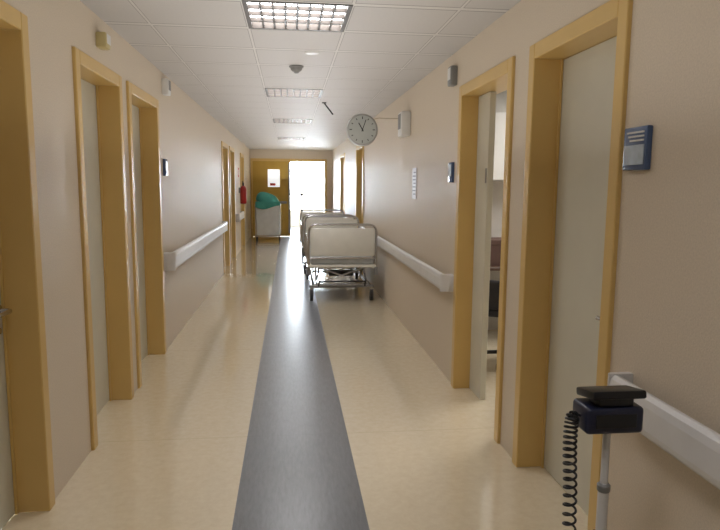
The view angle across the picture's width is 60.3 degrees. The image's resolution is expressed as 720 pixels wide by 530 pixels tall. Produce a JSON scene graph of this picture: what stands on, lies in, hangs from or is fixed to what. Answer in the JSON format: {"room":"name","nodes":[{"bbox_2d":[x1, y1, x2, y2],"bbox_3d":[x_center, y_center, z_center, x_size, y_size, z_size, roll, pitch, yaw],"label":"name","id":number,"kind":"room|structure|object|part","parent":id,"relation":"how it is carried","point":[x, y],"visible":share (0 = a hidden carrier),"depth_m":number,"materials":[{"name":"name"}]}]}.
{"room":"hospital interior","nodes":[
{"label":"hospital interior","id":0,"kind":"room"},
{"bbox_2d":[3,0,250,498],"bbox_3d":[-2.053,-0.695,7.288,0.200,2.475,21.000,0,7,-6],"label":"wall","id":1,"kind":"structure","parent":0,"point":[191,138],"depth_m":3.31,"materials":[{"name":"beige paint"}]},
{"bbox_2d":[0,295,14,529],"bbox_3d":[-1.504,0.131,2.287,0.106,2.119,0.826,0,7,-6],"label":"door","id":2,"kind":"structure","parent":1,"relation":"in","point":[7,509],"depth_m":2.72,"materials":[{"name":"grey laminate"}]},
{"bbox_3d":[-1.520,0.202,2.622,0.064,0.052,0.146,0,7,-6],"label":"handle","id":3,"kind":"part","parent":2,"relation":"part of","materials":[{"name":"silver metal"}]},
{"bbox_2d":[0,0,54,514],"bbox_3d":[-1.476,0.095,2.286,0.218,2.200,0.970,0,7,-6],"label":"trim","id":4,"kind":"structure","parent":1,"relation":"attached to","point":[21,281],"depth_m":2.71,"materials":[{"name":"paint"}]},
{"bbox_2d":[81,79,109,413],"bbox_3d":[-1.675,-0.065,3.795,0.106,2.119,0.766,0,7,-6],"label":"door","id":5,"kind":"structure","parent":1,"relation":"in","point":[88,91],"depth_m":4.01,"materials":[{"name":"grey laminate"}]},
{"bbox_2d":[72,46,133,449],"bbox_3d":[-1.647,-0.101,3.793,0.218,2.200,0.910,0,7,-6],"label":"trim","id":6,"kind":"structure","parent":1,"relation":"attached to","point":[109,97],"depth_m":4.12,"materials":[{"name":"paint"}]},
{"bbox_2d":[95,31,110,49],"bbox_3d":[-1.517,-1.323,3.664,0.066,0.090,0.100,0,7,-6],"label":"light","id":7,"kind":"object","parent":1,"relation":"attached to","point":[103,40],"visible":1,"depth_m":3.62,"materials":[{"name":"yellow plastic"}]},
{"bbox_2d":[132,105,147,361],"bbox_3d":[-1.800,-0.209,4.904,0.106,2.119,0.856,0,7,-6],"label":"door","id":8,"kind":"structure","parent":1,"relation":"in","point":[135,110],"depth_m":5.20,"materials":[{"name":"grey laminate"}]},
{"bbox_2d":[126,81,166,387],"bbox_3d":[-1.772,-0.245,4.902,0.218,2.200,1.000,0,7,-6],"label":"trim","id":9,"kind":"structure","parent":1,"relation":"attached to","point":[148,106],"depth_m":5.28,"materials":[{"name":"paint"}]},
{"bbox_2d":[163,159,167,175],"bbox_3d":[-1.750,-0.876,5.573,0.026,0.150,0.120,0,7,-6],"label":"plate","id":10,"kind":"object","parent":1,"relation":"attached to","point":[165,162],"visible":1,"depth_m":5.53,"materials":[{"name":"blue plastic"}]},
{"bbox_2d":[161,78,170,95],"bbox_3d":[-1.729,-1.587,5.534,0.066,0.140,0.120,0,7,-6],"label":"fire alarm","id":11,"kind":"object","parent":1,"relation":"attached to","point":[165,82],"visible":1,"depth_m":5.48,"materials":[{"name":"white plastic"}]},
{"bbox_2d":[164,221,227,270],"bbox_3d":[-1.980,-0.340,7.956,0.093,0.167,4.890,0,7,-6],"label":"handrail","id":12,"kind":"object","parent":1,"relation":"attached to","point":[172,260],"visible":0.99,"depth_m":6.52,"materials":[{"name":"grey plastic"}]},
{"bbox_2d":[221,141,229,272],"bbox_3d":[-2.447,-1.020,10.854,0.218,2.200,1.000,0,7,-6],"label":"trim","id":13,"kind":"structure","parent":1,"relation":"attached to","point":[224,147],"depth_m":11.24,"materials":[{"name":"paint"}]},
{"bbox_2d":[229,146,235,262],"bbox_3d":[-2.593,-1.186,12.135,0.218,2.200,1.000,0,7,-6],"label":"trim","id":14,"kind":"structure","parent":1,"relation":"attached to","point":[231,150],"depth_m":12.51,"materials":[{"name":"paint"}]},
{"bbox_2d":[236,211,243,221],"bbox_3d":[-2.605,-1.058,13.470,0.093,0.167,1.400,0,7,-6],"label":"handrail","id":15,"kind":"object","parent":1,"relation":"attached to","point":[240,216],"visible":0.88,"depth_m":13.02,"materials":[{"name":"grey plastic"}]},
{"bbox_3d":[-2.582,-1.057,13.472,0.042,0.162,1.300,0,7,-6],"label":"rail","id":16,"kind":"part","parent":15,"relation":"part of","materials":[{"name":"grey plastic"}]},
{"bbox_2d":[240,153,244,248],"bbox_3d":[-2.883,-1.520,14.697,0.218,2.200,1.000,0,7,-6],"label":"trim","id":17,"kind":"structure","parent":1,"relation":"attached to","point":[241,154],"depth_m":15.05,"materials":[{"name":"paint"}]},
{"bbox_2d":[239,181,246,203],"bbox_3d":[-2.592,-1.603,13.701,0.150,0.505,0.162,8,10,44],"label":"fire extinguisher","id":18,"kind":"object","parent":1,"relation":"attached to","point":[243,194],"visible":1,"depth_m":13.66,"materials":[{"name":"red metal"}]},
{"bbox_2d":[250,149,331,219],"bbox_3d":[-1.973,-2.057,17.851,2.740,2.475,0.150,0,7,-6],"label":"wall","id":19,"kind":"structure","parent":0,"point":[254,153],"depth_m":17.68,"materials":[{"name":"beige paint"}]},
{"bbox_2d":[252,161,290,235],"bbox_3d":[-2.531,-1.893,17.768,1.070,2.140,0.060,0,7,-6],"label":"door","id":20,"kind":"structure","parent":19,"relation":"in","point":[272,177],"depth_m":17.70,"materials":[{"name":"yellow laminate"}]},
{"bbox_2d":[250,158,326,236],"bbox_3d":[-2.042,-1.929,17.849,2.160,2.220,0.170,0,7,-6],"label":"trim","id":21,"kind":"structure","parent":19,"relation":"attached to","point":[251,159],"depth_m":17.70,"materials":[{"name":"paint"}]},
{"bbox_2d":[323,163,323,211],"bbox_3d":[-1.053,-1.978,18.534,0.040,2.140,0.930,0,7,-6],"label":"door","id":22,"kind":"structure","parent":19,"relation":"in","point":[323,163],"depth_m":18.83,"materials":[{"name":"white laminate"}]},
{"bbox_2d":[1,227,587,529],"bbox_3d":[0.344,0.299,9.820,5.520,0.100,25.200,0,7,-6],"label":"floor","id":23,"kind":"structure","parent":0,"point":[273,407],"depth_m":3.76,"materials":[{"name":"beige laminate"}]},
{"bbox_2d":[255,203,280,240],"bbox_3d":[-2.474,-1.163,16.718,0.685,0.983,0.670,0,7,-6],"label":"cart","id":24,"kind":"object","parent":23,"relation":"on","point":[267,221],"visible":0.87,"depth_m":16.42,"materials":[{"name":"white fabric"}]},
{"bbox_2d":[255,192,279,208],"bbox_3d":[-2.465,-1.733,16.613,0.644,0.450,0.686,0,7,-6],"label":"heap","id":25,"kind":"object","parent":24,"relation":"on","point":[266,200],"visible":1,"depth_m":16.34,"materials":[{"name":"green fabric"}]},
{"bbox_2d":[300,209,354,273],"bbox_3d":[-0.635,-0.467,11.326,0.904,1.015,2.121,0,7,-6],"label":"hospital bed","id":26,"kind":"object","parent":23,"relation":"on","point":[304,214],"visible":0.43,"depth_m":11.70,"materials":[{"name":"paint"}]},
{"bbox_3d":[-1.070,-0.591,11.269,0.018,0.349,1.517,0,7,-6],"label":"rail","id":27,"kind":"part","parent":26,"relation":"part of","materials":[{"name":"silver metal"}]},
{"bbox_3d":[-0.748,-0.868,12.315,0.820,0.355,0.024,0,7,-6],"label":"headboard","id":28,"kind":"part","parent":26,"relation":"part of","materials":[{"name":"beige plastic"}]},
{"bbox_3d":[-0.749,-0.798,12.323,0.890,0.615,0.030,0,7,-6],"label":"tube frame","id":29,"kind":"part","parent":26,"relation":"part of","materials":[{"name":"silver metal"}]},
{"bbox_3d":[-0.518,-0.604,10.284,0.820,0.355,0.024,0,7,-6],"label":"footboard","id":30,"kind":"part","parent":26,"relation":"part of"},
{"bbox_3d":[-0.519,-0.534,10.293,0.890,0.615,0.030,0,7,-6],"label":"tube frame","id":31,"kind":"part","parent":26,"relation":"part of","materials":[{"name":"silver metal"}]},
{"bbox_2d":[303,215,377,300],"bbox_3d":[-0.336,-0.153,8.914,0.904,1.015,2.121,0,7,-6],"label":"hospital bed","id":32,"kind":"object","parent":23,"relation":"on","point":[328,243],"visible":1,"depth_m":7.90,"materials":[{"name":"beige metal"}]},
{"bbox_3d":[-0.771,-0.277,8.857,0.018,0.349,1.517,0,7,-6],"label":"rail","id":33,"kind":"part","parent":32,"relation":"part of","materials":[{"name":"silver metal"}]},
{"bbox_2d":[307,267,310,274],"bbox_3d":[-0.650,0.077,7.872,0.044,0.100,0.044,0,7,-6],"label":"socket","id":34,"kind":"object","parent":32,"relation":"attached to","point":[308,268],"depth_m":7.85,"materials":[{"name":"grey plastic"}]},
{"bbox_3d":[-0.450,-0.554,9.903,0.820,0.355,0.024,0,7,-6],"label":"headboard","id":35,"kind":"part","parent":32,"relation":"part of","materials":[{"name":"beige plastic"}]},
{"bbox_3d":[-0.450,-0.484,9.912,0.890,0.615,0.030,0,7,-6],"label":"tube frame","id":36,"kind":"part","parent":32,"relation":"part of","materials":[{"name":"silver metal"}]},
{"bbox_3d":[-0.340,0.155,8.963,0.840,0.031,1.876,0,7,-6],"label":"frame","id":37,"kind":"part","parent":32,"relation":"part of","materials":[{"name":"paint"}]},
{"bbox_3d":[-0.337,-0.177,8.920,0.820,0.098,1.980,0,7,-6],"label":"mattress","id":38,"kind":"part","parent":32,"relation":"part of","materials":[{"name":"grey fabric"}]},
{"bbox_3d":[-0.220,-0.290,7.873,0.820,0.355,0.024,0,7,-6],"label":"footboard","id":39,"kind":"part","parent":32,"relation":"part of","materials":[{"name":"beige plastic"}]},
{"bbox_3d":[-0.337,-0.113,8.928,0.860,0.042,2.096,0,7,-6],"label":"bed frame","id":40,"kind":"part","parent":32,"relation":"part of","materials":[{"name":"silver metal"}]},
{"bbox_3d":[-0.220,-0.220,7.882,0.890,0.615,0.030,0,7,-6],"label":"tube frame","id":41,"kind":"part","parent":32,"relation":"part of","materials":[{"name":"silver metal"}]},
{"bbox_2d":[374,267,377,274],"bbox_3d":[0.204,0.072,7.968,0.044,0.100,0.044,0,7,-6],"label":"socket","id":42,"kind":"object","parent":32,"relation":"attached to","point":[375,268],"depth_m":7.95,"materials":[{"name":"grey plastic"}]},
{"bbox_2d":[487,280,499,364],"bbox_3d":[1.301,0.474,5.246,0.528,0.740,0.574,4,8,24],"label":"office chair","id":43,"kind":"object","parent":23,"relation":"on","point":[494,285],"visible":0.07,"depth_m":5.04,"materials":[{"name":"fabric"}]},
{"bbox_3d":[1.326,0.381,5.223,0.460,0.070,0.460,4,8,24],"label":"seat","id":44,"kind":"part","parent":43,"relation":"part of","materials":[{"name":"fabric"}]},
{"bbox_3d":[1.231,0.254,4.996,0.420,0.240,0.060,4,8,24],"label":"backrest","id":45,"kind":"part","parent":43,"relation":"part of","materials":[{"name":"fabric"}]},
{"bbox_2d":[490,266,499,270],"bbox_3d":[1.622,0.353,6.166,1.400,0.750,0.640,0,7,-6],"label":"desk","id":46,"kind":"object","parent":23,"relation":"on","point":[492,268],"visible":0.02,"depth_m":5.76,"materials":[{"name":"brown laminate"}]},
{"bbox_2d":[490,237,500,265],"bbox_3d":[1.336,-0.132,6.000,0.350,0.250,0.270,0,7,-6],"label":"storage box","id":47,"kind":"object","parent":46,"relation":"on","point":[495,257],"visible":0.1,"depth_m":5.87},
{"bbox_3d":[1.337,-0.231,5.987,0.350,0.050,0.270,0,7,-6],"label":"lid","id":48,"kind":"part","parent":47,"relation":"part of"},
{"bbox_2d":[562,385,646,529],"bbox_3d":[0.707,0.807,1.851,0.470,0.937,0.513,0,7,-6],"label":"monitor stand","id":49,"kind":"object","parent":23,"relation":"on","point":[605,410],"visible":1,"depth_m":1.75,"materials":[{"name":"grey plastic"}]},
{"bbox_2d":[573,398,643,433],"bbox_3d":[0.712,0.432,1.786,0.170,0.078,0.100,0,7,-6],"label":"monitor","id":50,"kind":"object","parent":49,"relation":"on","point":[595,416],"depth_m":1.74,"materials":[{"name":"blue plastic"}]},
{"bbox_2d":[576,385,646,399],"bbox_3d":[0.718,0.365,1.775,0.160,0.040,0.106,0,7,-6],"label":"tray","id":51,"kind":"object","parent":49,"relation":"on","point":[618,392],"depth_m":1.73,"materials":[{"name":"black plastic"}]},
{"bbox_3d":[0.718,0.438,1.735,0.120,0.040,0.004,0,7,-6],"label":"panel","id":52,"kind":"part","parent":49,"relation":"part of","materials":[{"name":"black plastic"}]},
{"bbox_2d":[80,0,520,149],"bbox_3d":[-1.014,-2.248,9.335,2.740,0.100,25.200,0,7,-6],"label":"ceiling","id":53,"kind":"structure","parent":0,"point":[208,49],"depth_m":4.67,"materials":[{"name":"paint"}]},
{"bbox_2d":[277,137,305,139],"bbox_3d":[-1.461,-2.758,13.277,0.600,0.104,0.600,0,7,-6],"label":"ceiling light","id":54,"kind":"object","parent":53,"relation":"attached to","point":[283,138],"visible":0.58,"depth_m":13.34,"materials":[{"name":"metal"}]},
{"bbox_2d":[273,119,311,123],"bbox_3d":[-1.048,-2.284,9.630,0.600,0.104,0.600,0,7,-6],"label":"ceiling light","id":55,"kind":"object","parent":53,"relation":"attached to","point":[306,121],"visible":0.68,"depth_m":9.68,"materials":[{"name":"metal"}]},
{"bbox_2d":[265,88,322,97],"bbox_3d":[-0.712,-1.899,6.674,0.600,0.104,0.600,0,7,-6],"label":"ceiling light","id":56,"kind":"object","parent":53,"relation":"attached to","point":[270,92],"visible":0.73,"depth_m":6.70,"materials":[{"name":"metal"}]},
{"bbox_2d":[289,65,303,73],"bbox_3d":[-0.530,-1.623,5.158,0.120,0.060,0.120,0,7,-6],"label":"smoke detector","id":57,"kind":"object","parent":53,"relation":"attached to","point":[296,69],"visible":1,"depth_m":5.12,"materials":[{"name":"grey plastic"}]},
{"bbox_2d":[242,0,352,31],"bbox_3d":[-0.368,-1.505,3.639,0.600,0.104,0.600,0,7,-6],"label":"ceiling light","id":58,"kind":"object","parent":53,"relation":"attached to","point":[274,15],"visible":0.94,"depth_m":3.65,"materials":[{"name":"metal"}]},
{"bbox_3d":[-0.368,-1.494,3.640,0.550,0.006,0.550,0,7,-6],"label":"diffuser panel","id":59,"kind":"part","parent":58,"relation":"part of","materials":[{"name":"white plastic"}]},
{"bbox_2d":[304,51,319,54],"bbox_3d":[-0.357,-1.575,4.605,0.116,0.012,0.116,0,7,-6],"label":"ceiling speaker","id":60,"kind":"object","parent":53,"relation":"attached to","point":[306,52],"visible":1,"depth_m":4.58,"materials":[{"name":"grey plastic"}]},
{"bbox_2d":[291,211,322,226],"bbox_3d":[-2.439,-2.592,21.965,2.740,2.675,0.100,0,7,-6],"label":"wall","id":61,"kind":"structure","parent":0,"point":[295,215],"depth_m":22.06,"materials":[{"name":"paint"}]},
{"bbox_2d":[290,162,322,210],"bbox_3d":[-2.435,-2.801,21.918,2.540,1.800,0.060,0,7,-6],"label":"window","id":62,"kind":"structure","parent":61,"relation":"in","point":[301,163],"depth_m":21.96,"materials":[{"name":"white plastic"}]},
{"bbox_2d":[488,90,506,329],"bbox_3d":[2.091,-0.556,6.507,2.780,2.475,0.100,0,7,-6],"label":"wall","id":63,"kind":"structure","parent":0,"point":[501,98],"depth_m":6.38,"materials":[{"name":"paint"}]},
{"bbox_2d":[493,112,505,180],"bbox_3d":[1.667,-1.155,6.137,1.000,0.650,0.371,0,7,-6],"label":"upper cabinet","id":64,"kind":"object","parent":63,"relation":"attached to","point":[500,119],"visible":0.02,"depth_m":5.94,"materials":[{"name":"white plastic"}]},
{"bbox_2d":[332,0,719,529],"bbox_3d":[0.471,-0.709,7.572,0.200,2.475,21.000,0,7,-6],"label":"wall","id":65,"kind":"structure","parent":0,"point":[666,330],"depth_m":2.19,"materials":[{"name":"beige paint"}]},
{"bbox_2d":[340,153,344,213],"bbox_3d":[-0.310,-1.457,14.388,0.218,2.200,1.200,0,7,-6],"label":"trim","id":66,"kind":"structure","parent":65,"relation":"attached to","point":[342,157],"depth_m":14.82,"materials":[{"name":"paint"}]},
{"bbox_2d":[355,146,363,273],"bbox_3d":[0.087,-1.002,10.890,0.218,2.200,1.100,0,7,-6],"label":"trim","id":67,"kind":"structure","parent":65,"relation":"attached to","point":[359,149],"depth_m":11.28,"materials":[{"name":"paint"}]},
{"bbox_2d":[346,114,397,145],"bbox_3d":[0.167,-1.426,6.558,0.634,0.338,0.092,-1,7,-10],"label":"wall clock","id":68,"kind":"object","parent":65,"relation":"attached to","point":[361,129],"visible":0.91,"depth_m":6.50,"materials":[{"name":"grey plastic"}]},
{"bbox_2d":[398,111,410,136],"bbox_3d":[0.453,-1.442,6.358,0.106,0.250,0.200,0,7,-6],"label":"wall speaker","id":69,"kind":"object","parent":65,"relation":"attached to","point":[404,117],"visible":1,"depth_m":6.27,"materials":[{"name":"white plastic"}]},
{"bbox_2d":[360,226,453,291],"bbox_3d":[0.339,-0.225,7.468,0.093,0.135,5.700,0,7,-6],"label":"handrail","id":70,"kind":"object","parent":65,"relation":"attached to","point":[444,282],"visible":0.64,"depth_m":5.42,"materials":[{"name":"grey plastic"}]},
{"bbox_2d":[412,168,416,198],"bbox_3d":[0.535,-0.802,6.096,0.008,0.300,0.200,0,7,-6],"label":"paper notice","id":71,"kind":"object","parent":65,"relation":"attached to","point":[414,170],"visible":1,"depth_m":6.08,"materials":[{"name":"white paper"}]},
{"bbox_2d":[448,162,454,181],"bbox_3d":[0.687,-0.698,4.675,0.026,0.150,0.110,0,7,-6],"label":"plate","id":72,"kind":"object","parent":65,"relation":"attached to","point":[450,164],"visible":1,"depth_m":4.63,"materials":[{"name":"blue plastic"}]},
{"bbox_2d":[447,65,457,86],"bbox_3d":[0.681,-1.390,4.564,0.056,0.140,0.100,0,7,-6],"label":"fire alarm","id":73,"kind":"object","parent":65,"relation":"attached to","point":[452,70],"visible":1,"depth_m":4.52,"materials":[{"name":"grey plastic"}]},
{"bbox_2d":[469,91,495,398],"bbox_3d":[0.859,-0.117,4.374,0.046,2.119,0.258,0,7,-6],"label":"door","id":74,"kind":"structure","parent":65,"relation":"in","point":[486,107],"depth_m":4.32,"materials":[{"name":"grey laminate"}]},
{"bbox_2d":[451,56,515,443],"bbox_3d":[0.864,-0.110,4.036,0.218,2.200,1.070,0,7,-6],"label":"trim","id":75,"kind":"structure","parent":65,"relation":"attached to","point":[500,78],"depth_m":4.40,"materials":[{"name":"paint"}]},
{"bbox_2d":[512,0,632,529],"bbox_3d":[1.002,0.049,2.814,0.218,2.200,0.930,0,7,-6],"label":"trim","id":76,"kind":"structure","parent":65,"relation":"attached to","point":[613,18],"depth_m":3.11,"materials":[{"name":"paint"}]},
{"bbox_2d":[544,36,616,514],"bbox_3d":[1.030,0.085,2.822,0.106,2.119,0.786,0,7,-6],"label":"door","id":77,"kind":"structure","parent":65,"relation":"in","point":[588,75],"depth_m":2.91,"materials":[{"name":"grey laminate"}]},
{"bbox_2d":[622,125,652,170],"bbox_3d":[0.971,-0.408,2.173,0.026,0.150,0.150,0,7,-6],"label":"room sign","id":78,"kind":"object","parent":65,"relation":"attached to","point":[637,140],"visible":1,"depth_m":2.15,"materials":[{"name":"blue plastic"}]},
{"bbox_2d":[607,372,719,489],"bbox_3d":[1.033,0.578,1.349,0.093,0.150,1.880,0,7,-6],"label":"handrail","id":79,"kind":"object","parent":65,"relation":"attached to","point":[692,443],"visible":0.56,"depth_m":1.82,"materials":[{"name":"grey plastic"}]}
]}

